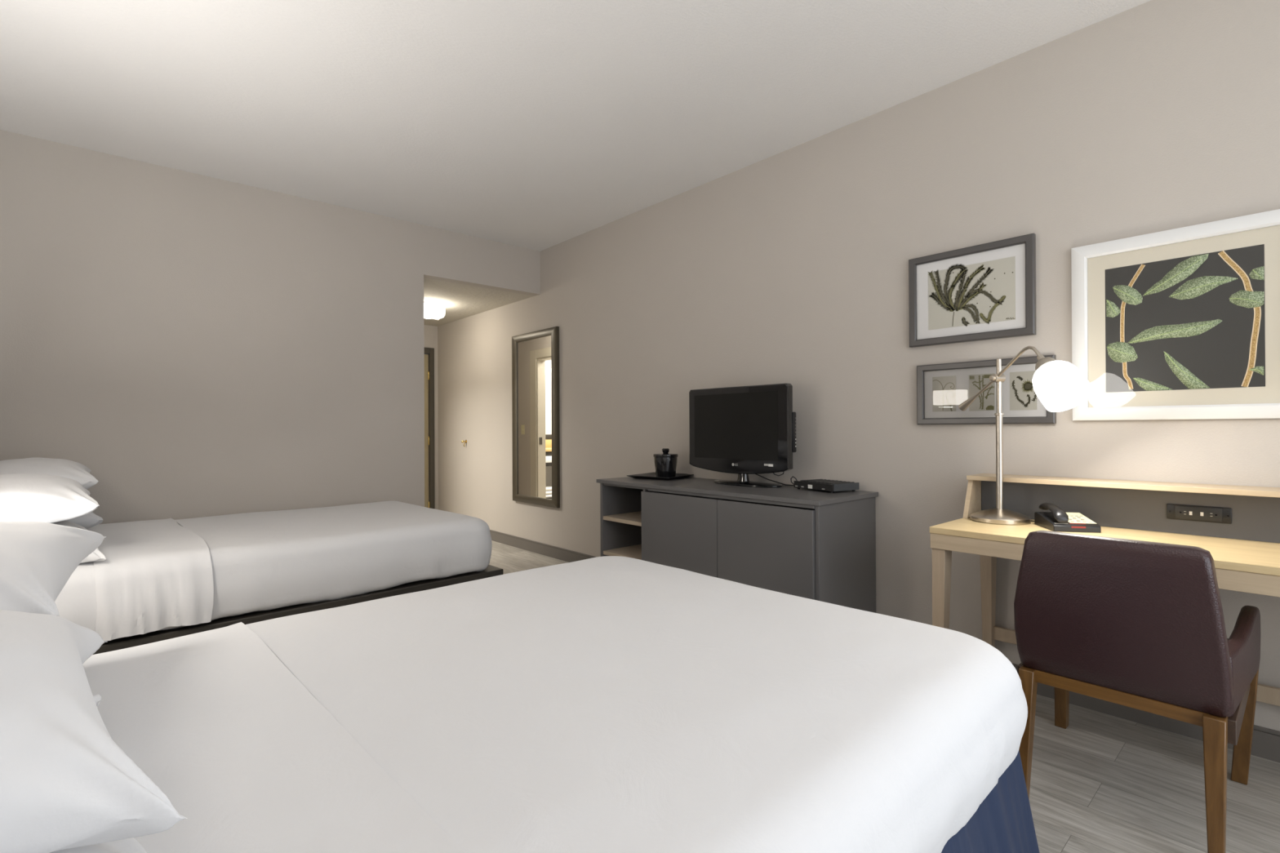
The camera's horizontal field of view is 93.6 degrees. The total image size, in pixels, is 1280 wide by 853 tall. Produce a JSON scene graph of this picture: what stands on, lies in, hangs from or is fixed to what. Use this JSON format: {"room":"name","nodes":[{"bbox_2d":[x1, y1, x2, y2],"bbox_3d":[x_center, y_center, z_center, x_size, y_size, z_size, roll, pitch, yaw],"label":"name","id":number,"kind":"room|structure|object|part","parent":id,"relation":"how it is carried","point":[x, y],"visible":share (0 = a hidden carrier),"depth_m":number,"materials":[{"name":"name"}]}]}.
{"room":"hotel room","nodes":[
{"label":"hotel room","id":0,"kind":"room"},
{"bbox_2d":[0,129,540,524],"bbox_3d":[-2.260,-0.215,4.298,3.560,2.746,0.100,0,0,-42],"label":"wall","id":1,"kind":"structure","parent":0,"point":[202,345],"depth_m":3.81,"materials":[{"name":"beige paint"}]},
{"bbox_2d":[423,324,438,509],"bbox_3d":[-2.828,-0.009,6.800,1.072,2.355,0.100,0,0,-42],"label":"wall","id":2,"kind":"structure","parent":0,"point":[430,332],"depth_m":7.10,"materials":[{"name":"beige paint"}]},
{"bbox_2d":[424,347,435,509],"bbox_3d":[-2.810,0.123,6.788,0.968,2.090,0.120,0,0,-42],"label":"door","id":3,"kind":"structure","parent":2,"relation":"in","point":[429,474],"depth_m":7.06,"materials":[{"name":"brown wood"}]},
{"bbox_2d":[423,277,533,326],"bbox_3d":[-2.156,-1.242,5.971,1.172,0.100,2.244,0,0,-42],"label":"ceiling","id":4,"kind":"structure","parent":0,"point":[460,301],"depth_m":5.61,"materials":[{"name":"white paint"}]},
{"bbox_2d":[423,301,444,319],"bbox_3d":[-2.052,-1.121,5.819,0.318,0.146,0.318,0,0,-42],"label":"flush ceiling light","id":5,"kind":"object","parent":4,"relation":"attached to","point":[432,310],"visible":0.62,"depth_m":5.73,"materials":[{"name":"white glass"}]},
{"bbox_3d":[-2.053,-1.183,5.819,0.200,0.020,0.200,0,0,-42],"label":"ceiling plate","id":6,"kind":"part","parent":5,"relation":"part of","materials":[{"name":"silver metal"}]},
{"bbox_2d":[0,0,1151,251],"bbox_3d":[-0.177,-1.655,2.040,3.660,0.100,6.260,0,0,-42],"label":"ceiling","id":7,"kind":"structure","parent":0,"point":[537,125],"depth_m":2.79,"materials":[{"name":"white paint"}]},
{"bbox_2d":[437,0,1279,731],"bbox_3d":[0.409,-0.228,4.059,0.100,2.746,8.504,0,0,-42],"label":"wall","id":8,"kind":"structure","parent":0,"point":[790,265],"depth_m":2.98,"materials":[{"name":"beige paint"}]},
{"bbox_2d":[511,326,559,507],"bbox_3d":[-0.965,-0.079,5.495,0.030,1.575,0.765,0,0,-42],"label":"wall mirror","id":9,"kind":"object","parent":8,"relation":"attached to","point":[535,433],"visible":1,"depth_m":5.46,"materials":[{"name":"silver metal"}]},
{"bbox_2d":[517,335,551,499],"bbox_3d":[-0.966,-0.079,5.495,0.006,1.470,0.620,0,0,-42],"label":"mirror glass","id":10,"kind":"object","parent":9,"relation":"attached to","point":[534,352],"depth_m":5.48,"materials":[{"name":"white"}]},
{"bbox_2d":[489,529,1279,763],"bbox_3d":[0.373,1.094,4.017,0.013,0.102,8.304,0,0,-42],"label":"baseboard","id":11,"kind":"structure","parent":8,"relation":"attached to","point":[1265,744],"depth_m":2.33,"materials":[{"name":"grey"}]},
{"bbox_2d":[908,232,1035,347],"bbox_3d":[1.497,-0.602,2.742,0.028,0.428,0.529,0,0,-42],"label":"framed picture","id":12,"kind":"object","parent":8,"relation":"attached to","point":[984,291],"visible":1,"depth_m":2.72,"materials":[{"name":"grey wood"}]},
{"bbox_2d":[928,256,1015,329],"bbox_3d":[1.501,-0.605,2.739,0.002,0.302,0.371,0,0,-42],"label":"art print","id":13,"kind":"object","parent":12,"relation":"attached to","point":[970,292],"depth_m":2.73,"materials":[{"name":"beige paper"}]},
{"bbox_2d":[916,355,1056,424],"bbox_3d":[1.534,-0.153,2.701,0.028,0.285,0.563,0,0,-42],"label":"framed picture","id":14,"kind":"object","parent":8,"relation":"attached to","point":[941,388],"visible":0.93,"depth_m":2.71,"materials":[{"name":"grey wood"}]},
{"bbox_2d":[932,375,955,411],"bbox_3d":[1.428,-0.153,2.822,0.001,0.165,0.106,0,0,-42],"label":"art print","id":15,"kind":"object","parent":14,"relation":"attached to","point":[944,387],"depth_m":2.82,"materials":[{"name":"yellow paper"}]},
{"bbox_2d":[968,373,994,411],"bbox_3d":[1.536,-0.153,2.702,0.001,0.165,0.105,0,0,-42],"label":"art print","id":16,"kind":"object","parent":14,"relation":"attached to","point":[984,402],"depth_m":2.70,"materials":[{"name":"yellow paper"}]},
{"bbox_2d":[1009,370,1037,410],"bbox_3d":[1.646,-0.153,2.578,0.002,0.166,0.107,0,0,-42],"label":"art print","id":17,"kind":"object","parent":14,"relation":"attached to","point":[1023,397],"depth_m":2.58,"materials":[{"name":"beige paper"}]},
{"bbox_2d":[1071,208,1279,420],"bbox_3d":[1.978,-0.376,2.204,0.028,0.700,0.651,0,0,-42],"label":"framed picture","id":18,"kind":"object","parent":8,"relation":"attached to","point":[1184,322],"visible":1,"depth_m":2.20,"materials":[{"name":"white wood"}]},
{"bbox_2d":[1105,244,1265,392],"bbox_3d":[1.980,-0.377,2.205,0.001,0.484,0.435,0,0,-42],"label":"art print","id":19,"kind":"object","parent":18,"relation":"attached to","point":[1192,321],"depth_m":2.19,"materials":[{"name":"black"}]},
{"bbox_2d":[488,540,1279,852],"bbox_3d":[-1.160,1.199,3.146,3.660,0.100,9.250,0,0,-42],"label":"floor","id":20,"kind":"structure","parent":0,"point":[1101,783],"depth_m":1.88,"materials":[{"name":"grey wood"}]},
{"bbox_2d":[54,500,503,654],"bbox_3d":[-2.097,0.671,3.321,2.220,0.965,1.464,0,0,-44],"label":"bed","id":21,"kind":"object","parent":20,"relation":"on","point":[159,580],"visible":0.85,"depth_m":2.84,"materials":[{"name":"white fabric"}]},
{"bbox_2d":[52,520,106,563],"bbox_3d":[-2.494,0.467,2.435,0.459,0.171,0.640,0,0,-45],"label":"pillow","id":22,"kind":"object","parent":21,"relation":"on","point":[96,555],"visible":0.13,"depth_m":2.37,"materials":[{"name":"white fabric"}]},
{"bbox_2d":[0,473,99,523],"bbox_3d":[-2.538,0.296,2.464,0.450,0.209,0.640,0,0,-45],"label":"pillow","id":23,"kind":"object","parent":22,"relation":"on","point":[24,497],"visible":0.92,"depth_m":2.33,"materials":[{"name":"white fabric"}]},
{"bbox_2d":[65,511,102,528],"bbox_3d":[-2.973,0.458,2.959,0.460,0.182,0.640,0,0,-45],"label":"pillow","id":24,"kind":"object","parent":21,"relation":"on","point":[89,520],"visible":0.2,"depth_m":2.87,"materials":[{"name":"white fabric"}]},
{"bbox_2d":[0,457,98,488],"bbox_3d":[-2.975,0.259,2.945,0.450,0.210,0.630,0,0,-45],"label":"pillow","id":25,"kind":"object","parent":24,"relation":"on","point":[76,471],"visible":0.59,"depth_m":2.85,"materials":[{"name":"white fabric"}]},
{"bbox_3d":[-2.083,1.006,3.340,2.175,0.295,1.400,0,0,-44],"label":"platform frame","id":26,"kind":"part","parent":21,"relation":"part of","materials":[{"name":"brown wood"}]},
{"bbox_2d":[82,555,1039,852],"bbox_3d":[-0.333,0.657,1.343,2.227,0.965,1.692,0,0,-44],"label":"bed","id":27,"kind":"object","parent":20,"relation":"on","point":[606,704],"visible":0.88,"depth_m":1.10,"materials":[{"name":"white fabric"}]},
{"bbox_2d":[49,693,146,852],"bbox_3d":[-0.857,0.467,0.652,0.600,0.120,0.460,0,0,43],"label":"pillow","id":28,"kind":"object","parent":27,"relation":"on","point":[130,845],"visible":0.06,"depth_m":0.64,"materials":[{"name":"white fabric"}]},
{"bbox_2d":[0,609,186,852],"bbox_3d":[-0.867,0.328,0.649,0.660,0.214,0.500,0,0,43],"label":"pillow","id":29,"kind":"object","parent":28,"relation":"on","point":[65,784],"visible":1,"depth_m":0.59,"materials":[{"name":"white fabric"}]},
{"bbox_3d":[-1.361,0.456,1.088,0.420,0.141,0.560,0,0,-39],"label":"pillow","id":30,"kind":"object","parent":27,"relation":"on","visible":0},
{"bbox_2d":[0,521,106,617],"bbox_3d":[-1.333,0.294,1.114,0.460,0.198,0.618,0,0,-36],"label":"pillow","id":31,"kind":"object","parent":30,"relation":"on","point":[37,559],"visible":0.84,"depth_m":1.13,"materials":[{"name":"white fabric"}]},
{"bbox_2d":[596,476,878,613],"bbox_3d":[0.469,0.741,3.496,0.553,0.803,1.640,0,0,-42],"label":"media console","id":32,"kind":"object","parent":20,"relation":"on","point":[815,544],"visible":0.66,"depth_m":3.04,"materials":[{"name":"grey laminate"}]},
{"bbox_3d":[-0.054,0.757,4.090,0.530,0.781,0.022,0,0,-42],"label":"panel","id":33,"kind":"part","parent":32,"relation":"part of","materials":[{"name":"grey laminate"}]},
{"bbox_2d":[603,511,641,526],"bbox_3d":[0.077,0.593,3.932,0.505,0.024,0.390,0,0,-42],"label":"shelf","id":34,"kind":"object","parent":32,"relation":"attached to","point":[632,517],"depth_m":3.89,"materials":[{"name":"beige wood"}]},
{"bbox_2d":[603,544,641,559],"bbox_3d":[0.078,0.819,3.931,0.505,0.024,0.390,0,0,-42],"label":"shelf","id":35,"kind":"object","parent":32,"relation":"attached to","point":[633,551],"depth_m":3.91,"materials":[{"name":"beige wood"}]},
{"bbox_3d":[-0.085,0.373,3.756,0.020,0.016,0.438,0,0,-42],"label":"bay rail","id":36,"kind":"part","parent":32,"relation":"part of","materials":[{"name":"grey laminate"}]},
{"bbox_2d":[626,472,693,479],"bbox_3d":[0.141,0.333,4.007,0.330,0.021,0.330,0,0,34],"label":"serving tray","id":37,"kind":"object","parent":32,"relation":"on","point":[649,475],"visible":0.87,"depth_m":3.95,"materials":[{"name":"black plastic"}]},
{"bbox_2d":[653,448,678,477],"bbox_3d":[0.169,0.240,3.952,0.164,0.192,0.164,0,0,-42],"label":"ice bucket","id":38,"kind":"object","parent":37,"relation":"on","point":[665,463],"visible":0.93,"depth_m":3.89,"materials":[{"name":"black plastic"}]},
{"bbox_3d":[0.169,0.188,3.953,0.164,0.025,0.164,0,0,-42],"label":"lid","id":39,"kind":"part","parent":38,"relation":"part of","materials":[{"name":"black plastic"}]},
{"bbox_3d":[0.169,0.160,3.953,0.044,0.032,0.044,0,0,-42],"label":"lid knob","id":40,"kind":"part","parent":38,"relation":"part of","materials":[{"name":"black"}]},
{"bbox_3d":[0.214,0.733,3.384,0.020,0.692,0.595,0,0,-42],"label":"door","id":41,"kind":"part","parent":32,"relation":"part of","materials":[{"name":"grey laminate"}]},
{"bbox_3d":[0.425,0.371,3.160,0.014,0.016,1.121,0,0,-42],"label":"finger rail","id":42,"kind":"part","parent":32,"relation":"part of","materials":[{"name":"grey laminate"}]},
{"bbox_2d":[688,382,796,487],"bbox_3d":[0.600,0.054,3.527,0.744,0.570,0.212,0,0,44],"label":"television","id":43,"kind":"object","parent":32,"relation":"on","point":[744,431],"visible":0.99,"depth_m":3.44,"materials":[{"name":"black plastic"}]},
{"bbox_3d":[0.666,0.727,3.670,0.014,0.731,1.564,0,0,-42],"label":"panel","id":44,"kind":"part","parent":32,"relation":"part of","materials":[{"name":"grey laminate"}]},
{"bbox_3d":[0.604,0.730,2.948,0.020,0.692,0.570,0,0,-42],"label":"door","id":45,"kind":"part","parent":32,"relation":"part of","materials":[{"name":"grey laminate"}]},
{"bbox_2d":[790,475,859,493],"bbox_3d":[0.972,0.303,3.193,0.194,0.067,0.312,0,0,-30],"label":"cable box","id":46,"kind":"object","parent":32,"relation":"on","point":[831,486],"visible":1,"depth_m":3.10,"materials":[{"name":"black plastic"}]},
{"bbox_3d":[0.982,0.310,3.178,0.192,0.036,0.272,0,0,-30],"label":"casing","id":47,"kind":"part","parent":46,"relation":"part of","materials":[{"name":"black plastic"}]},
{"bbox_3d":[1.003,0.748,2.908,0.530,0.781,0.022,0,0,-42],"label":"panel","id":48,"kind":"part","parent":32,"relation":"part of","materials":[{"name":"grey laminate"}]},
{"bbox_2d":[929,473,1279,706],"bbox_3d":[1.850,0.669,1.937,0.569,0.925,1.550,0,0,-42],"label":"writing desk","id":49,"kind":"object","parent":20,"relation":"on","point":[1245,553],"visible":0.62,"depth_m":2.19,"materials":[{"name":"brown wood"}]},
{"bbox_3d":[1.176,0.803,2.335,0.070,0.666,0.049,0,0,-42],"label":"leg","id":50,"kind":"part","parent":49,"relation":"part of","materials":[{"name":"brown wood"}]},
{"bbox_3d":[1.529,0.802,2.635,0.070,0.666,0.049,0,0,-42],"label":"leg","id":51,"kind":"part","parent":49,"relation":"part of","materials":[{"name":"brown wood"}]},
{"bbox_2d":[958,346,1093,524],"bbox_3d":[1.474,0.040,2.358,0.214,0.694,0.601,0,0,-2],"label":"desk lamp","id":52,"kind":"object","parent":49,"relation":"on","point":[1060,385],"visible":1,"depth_m":2.21,"materials":[{"name":"silver metal"}]},
{"bbox_3d":[1.459,-0.198,2.458,0.057,0.034,0.034,0,0,-10],"label":"pivot knob","id":53,"kind":"part","parent":52,"relation":"part of","materials":[{"name":"silver metal"}]},
{"bbox_3d":[1.459,-0.194,2.428,0.012,0.226,0.444,0,0,-10],"label":"swing arm","id":54,"kind":"part","parent":52,"relation":"part of","materials":[{"name":"silver metal"}]},
{"bbox_3d":[1.508,-0.145,2.151,0.154,0.185,0.183,0,0,-11],"label":"lamp shade","id":55,"kind":"part","parent":52,"relation":"part of","materials":[{"name":"white"}]},
{"bbox_2d":[1031,502,1101,533],"bbox_3d":[1.598,0.341,2.352,0.218,0.091,0.320,0,0,13],"label":"telephone","id":56,"kind":"object","parent":49,"relation":"on","point":[1056,520],"visible":0.98,"depth_m":2.22,"materials":[{"name":"black plastic"}]},
{"bbox_3d":[1.641,0.344,2.267,0.086,0.023,0.133,0,0,13],"label":"plate","id":57,"kind":"part","parent":56,"relation":"part of","materials":[{"name":"beige plastic"}]},
{"bbox_3d":[2.005,0.305,2.077,0.014,0.156,1.508,0,0,-42],"label":"panel","id":58,"kind":"part","parent":49,"relation":"part of","materials":[{"name":"beige wood"}]},
{"bbox_2d":[1166,503,1231,524],"bbox_3d":[1.960,0.306,2.109,0.011,0.054,0.168,0,0,-42],"label":"power outlet","id":59,"kind":"object","parent":49,"relation":"attached to","point":[1180,512],"visible":1,"depth_m":2.10,"materials":[{"name":"black plastic"}]},
{"bbox_2d":[1174,505,1222,522],"bbox_3d":[1.958,0.306,2.107,0.004,0.046,0.122,0,0,-42],"label":"socket","id":60,"kind":"object","parent":59,"relation":"attached to","point":[1189,513],"depth_m":2.11,"materials":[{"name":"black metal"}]},
{"bbox_2d":[1013,530,1260,852],"bbox_3d":[1.505,0.717,1.852,0.744,0.832,0.549,0,0,-42],"label":"desk chair","id":61,"kind":"object","parent":20,"relation":"on","point":[1137,624],"visible":0.94,"depth_m":1.61,"materials":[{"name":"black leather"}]},
{"bbox_3d":[1.371,0.774,2.031,0.510,0.061,0.022,0,0,-42],"label":"rail","id":62,"kind":"part","parent":61,"relation":"part of","materials":[{"name":"brown wood"}]},
{"bbox_3d":[1.170,0.935,1.817,0.094,0.398,0.040,0,0,-42],"label":"leg","id":63,"kind":"part","parent":61,"relation":"part of","materials":[{"name":"brown wood"}]},
{"bbox_3d":[1.573,0.935,2.239,0.049,0.398,0.135,0,0,36],"label":"leg","id":64,"kind":"part","parent":61,"relation":"part of","materials":[{"name":"brown wood"}]},
{"bbox_3d":[1.329,0.753,1.681,0.024,0.037,0.388,0,0,-42],"label":"rail","id":65,"kind":"part","parent":61,"relation":"part of","materials":[{"name":"brown wood"}]},
{"bbox_3d":[1.302,0.526,1.660,0.184,0.449,0.473,0,0,-42],"label":"backrest","id":66,"kind":"part","parent":61,"relation":"part of","materials":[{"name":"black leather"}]},
{"bbox_3d":[1.445,0.933,1.510,0.094,0.398,0.044,0,0,-42],"label":"leg","id":67,"kind":"part","parent":61,"relation":"part of","materials":[{"name":"brown wood"}]},
{"bbox_3d":[1.680,0.771,1.686,0.510,0.061,0.022,0,0,-42],"label":"rail","id":68,"kind":"part","parent":61,"relation":"part of","materials":[{"name":"brown wood"}]},
{"bbox_3d":[1.678,0.641,1.683,0.514,0.198,0.036,0,0,-38],"label":"arm","id":69,"kind":"part","parent":61,"relation":"part of","materials":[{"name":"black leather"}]},
{"bbox_3d":[1.895,0.932,1.881,0.053,0.398,0.140,0,0,30],"label":"leg","id":70,"kind":"part","parent":61,"relation":"part of","materials":[{"name":"brown wood"}]}
]}

